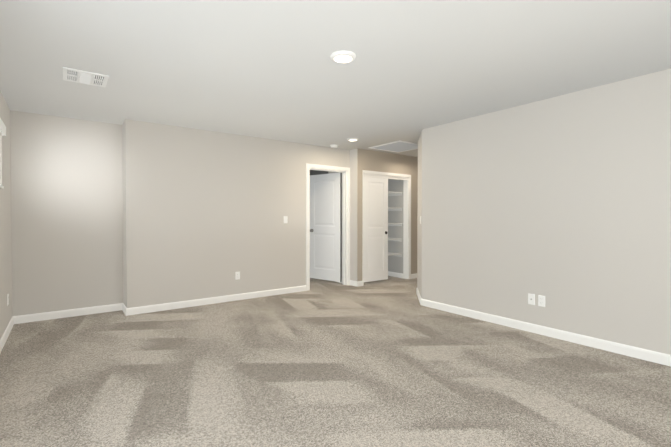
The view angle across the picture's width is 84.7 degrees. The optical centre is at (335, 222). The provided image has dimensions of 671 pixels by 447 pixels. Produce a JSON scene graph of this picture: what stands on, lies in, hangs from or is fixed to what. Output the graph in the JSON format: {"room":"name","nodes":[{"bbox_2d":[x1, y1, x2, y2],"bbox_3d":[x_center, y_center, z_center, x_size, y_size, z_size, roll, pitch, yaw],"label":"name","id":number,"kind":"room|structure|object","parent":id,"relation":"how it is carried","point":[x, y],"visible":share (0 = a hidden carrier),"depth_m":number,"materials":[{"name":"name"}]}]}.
{"room":"empty living room","nodes":[
{"label":"empty living room","id":0,"kind":"room"},
{"bbox_2d":[0,91,11,338],"bbox_3d":[-1.578,-0.015,1.225,0.120,2.450,7.590,-1,1,-36],"label":"wall","id":1,"kind":"structure","parent":0,"point":[5,237],"depth_m":3.79,"materials":[{"name":"beige paint"}]},
{"bbox_2d":[0,118,5,184],"bbox_3d":[-2.816,-0.639,2.976,0.087,0.587,1.570,-1,1,-36],"label":"window blind","id":2,"kind":"object","parent":1,"relation":"attached to","point":[2,127],"visible":0.98,"depth_m":3.47,"materials":[{"name":"white"}]},
{"bbox_2d":[10,110,349,315],"bbox_3d":[-1.762,-0.070,5.512,4.675,2.450,0.470,-1,1,-36],"label":"wall","id":3,"kind":"structure","parent":0,"point":[214,208],"depth_m":4.81,"materials":[{"name":"beige paint"}]},
{"bbox_2d":[235,272,239,279],"bbox_3d":[-1.450,0.791,5.457,0.070,0.115,0.008,-1,1,-36],"label":"electrical outlet","id":4,"kind":"object","parent":3,"relation":"attached to","point":[237,275],"visible":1,"depth_m":5.45,"materials":[{"name":"white plastic"}]},
{"bbox_2d":[310,173,341,281],"bbox_3d":[-0.214,0.091,6.974,0.281,2.008,0.760,-1,1,-36],"label":"bedroom door","id":5,"kind":"structure","parent":3,"relation":"in","point":[325,226],"depth_m":6.96,"materials":[{"name":"white wood"}]},
{"bbox_2d":[306,163,349,290],"bbox_3d":[-0.155,0.078,6.483,0.931,2.129,0.152,-1,1,-36],"label":"door frame","id":6,"kind":"structure","parent":3,"relation":"attached to","point":[345,171],"depth_m":6.67,"materials":[{"name":"white wood"}]},
{"bbox_2d":[310,150,351,279],"bbox_3d":[-0.281,-0.096,7.550,0.130,2.450,2.190,-1,1,-36],"label":"wall","id":7,"kind":"structure","parent":0,"point":[312,172],"depth_m":6.69,"materials":[{"name":"beige paint"}]},
{"bbox_2d":[0,276,670,446],"bbox_3d":[0.709,1.224,4.015,7.135,0.100,9.380,-1,1,-36],"label":"floor","id":8,"kind":"structure","parent":0,"point":[390,361],"depth_m":2.77,"materials":[{"name":"beige carpet"}]},
{"bbox_2d":[0,0,670,156],"bbox_3d":[0.709,-1.326,3.983,7.135,0.100,9.380,-1,1,-36],"label":"ceiling","id":9,"kind":"structure","parent":0,"point":[269,69],"depth_m":2.85,"materials":[{"name":"paint"}]},
{"bbox_2d":[63,67,108,87],"bbox_3d":[-2.183,-1.260,3.217,0.320,0.015,0.330,-1,1,-36],"label":"ceiling vent","id":10,"kind":"object","parent":9,"relation":"in","point":[83,77],"visible":1,"depth_m":3.19,"materials":[{"name":"white metal"}]},
{"bbox_2d":[330,50,355,62],"bbox_3d":[0.058,-1.248,2.794,0.194,0.024,0.194,-1,1,-36],"label":"recessed light","id":11,"kind":"object","parent":9,"relation":"in","point":[343,56],"visible":1,"depth_m":2.76,"materials":[{"name":"white plastic"}]},
{"bbox_2d":[347,138,357,140],"bbox_3d":[0.271,-1.286,5.736,0.170,0.024,0.170,-1,1,-36],"label":"recessed light","id":12,"kind":"object","parent":9,"relation":"in","point":[352,139],"visible":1,"depth_m":5.69,"materials":[{"name":"white plastic"}]},
{"bbox_2d":[368,140,417,152],"bbox_3d":[1.093,-1.300,6.355,0.740,0.012,0.740,-1,1,-36],"label":"ceiling vent","id":13,"kind":"object","parent":9,"relation":"in","point":[399,146],"visible":0.96,"depth_m":6.30,"materials":[{"name":"white metal"}]},
{"bbox_2d":[352,148,417,280],"bbox_3d":[1.278,-0.092,7.265,2.300,2.450,0.120,-1,1,-36],"label":"wall","id":14,"kind":"structure","parent":0,"point":[361,160],"depth_m":7.17,"materials":[{"name":"beige paint"}]},
{"bbox_2d":[417,69,670,354],"bbox_3d":[2.874,-0.044,3.456,0.685,2.450,5.895,-1,1,-36],"label":"wall","id":15,"kind":"structure","parent":0,"point":[562,204],"depth_m":3.70,"materials":[{"name":"beige paint"}]},
{"bbox_2d":[0,271,670,365],"bbox_3d":[0.709,1.128,4.014,6.855,0.092,9.100,-1,1,-36],"label":"baseboard","id":16,"kind":"structure","parent":15,"relation":"attached to","point":[639,353],"depth_m":4.44,"materials":[{"name":"white wood"}]},
{"bbox_2d":[528,293,534,304],"bbox_3d":[2.092,0.823,3.937,0.016,0.115,0.070,-1,1,-36],"label":"outlet","id":17,"kind":"object","parent":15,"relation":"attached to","point":[531,299],"visible":1,"depth_m":3.94,"materials":[{"name":"white plastic"}]},
{"bbox_2d":[538,295,544,306],"bbox_3d":[2.157,0.824,3.855,0.008,0.115,0.070,-1,1,-36],"label":"electrical outlet","id":18,"kind":"object","parent":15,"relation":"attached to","point":[541,300],"visible":1,"depth_m":3.85,"materials":[{"name":"white plastic"}]},
{"bbox_3d":[1.821,-0.087,6.892,1.870,2.450,1.125,-1,1,-36],"label":"wall","id":19,"kind":"structure","parent":0,"visible":0},
{"bbox_2d":[364,177,387,281],"bbox_3d":[0.740,0.114,6.841,0.625,1.945,0.040,-1,1,-36],"label":"closet door","id":20,"kind":"structure","parent":19,"relation":"in","point":[375,229],"depth_m":6.83,"materials":[{"name":"white wood"}]},
{"bbox_2d":[362,170,410,285],"bbox_3d":[0.959,0.099,7.022,1.259,2.075,0.136,-1,1,-36],"label":"trim","id":21,"kind":"structure","parent":19,"relation":"attached to","point":[406,178],"depth_m":7.32,"materials":[{"name":"white wood"}]},
{"bbox_2d":[388,238,401,241],"bbox_3d":[0.699,0.361,7.340,1.188,0.061,0.619,-1,1,-36],"label":"closet shelf","id":22,"kind":"object","parent":19,"relation":"attached to","point":[395,239],"visible":0.17,"depth_m":7.47,"materials":[{"name":"white wood"}]},
{"bbox_2d":[388,207,401,210],"bbox_3d":[0.699,-0.263,7.332,1.188,0.061,0.619,-1,1,-36],"label":"closet shelf","id":23,"kind":"object","parent":19,"relation":"attached to","point":[394,209],"visible":0.21,"depth_m":7.49,"materials":[{"name":"white wood"}]},
{"bbox_2d":[388,252,402,256],"bbox_3d":[0.699,0.671,7.344,1.188,0.061,0.619,-1,1,-36],"label":"closet shelf","id":24,"kind":"object","parent":19,"relation":"attached to","point":[394,254],"visible":0.21,"depth_m":7.47,"materials":[{"name":"white wood"}]},
{"bbox_2d":[388,223,402,225],"bbox_3d":[0.699,0.051,7.336,1.188,0.061,0.619,-1,1,-36],"label":"closet shelf","id":25,"kind":"object","parent":19,"relation":"attached to","point":[394,224],"visible":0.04,"depth_m":7.51,"materials":[{"name":"white wood"}]},
{"bbox_2d":[388,191,402,195],"bbox_3d":[0.699,-0.573,7.328,1.188,0.061,0.619,-1,1,-36],"label":"closet shelf","id":26,"kind":"object","parent":19,"relation":"attached to","point":[394,193],"visible":0.17,"depth_m":7.53,"materials":[{"name":"white wood"}]}
]}

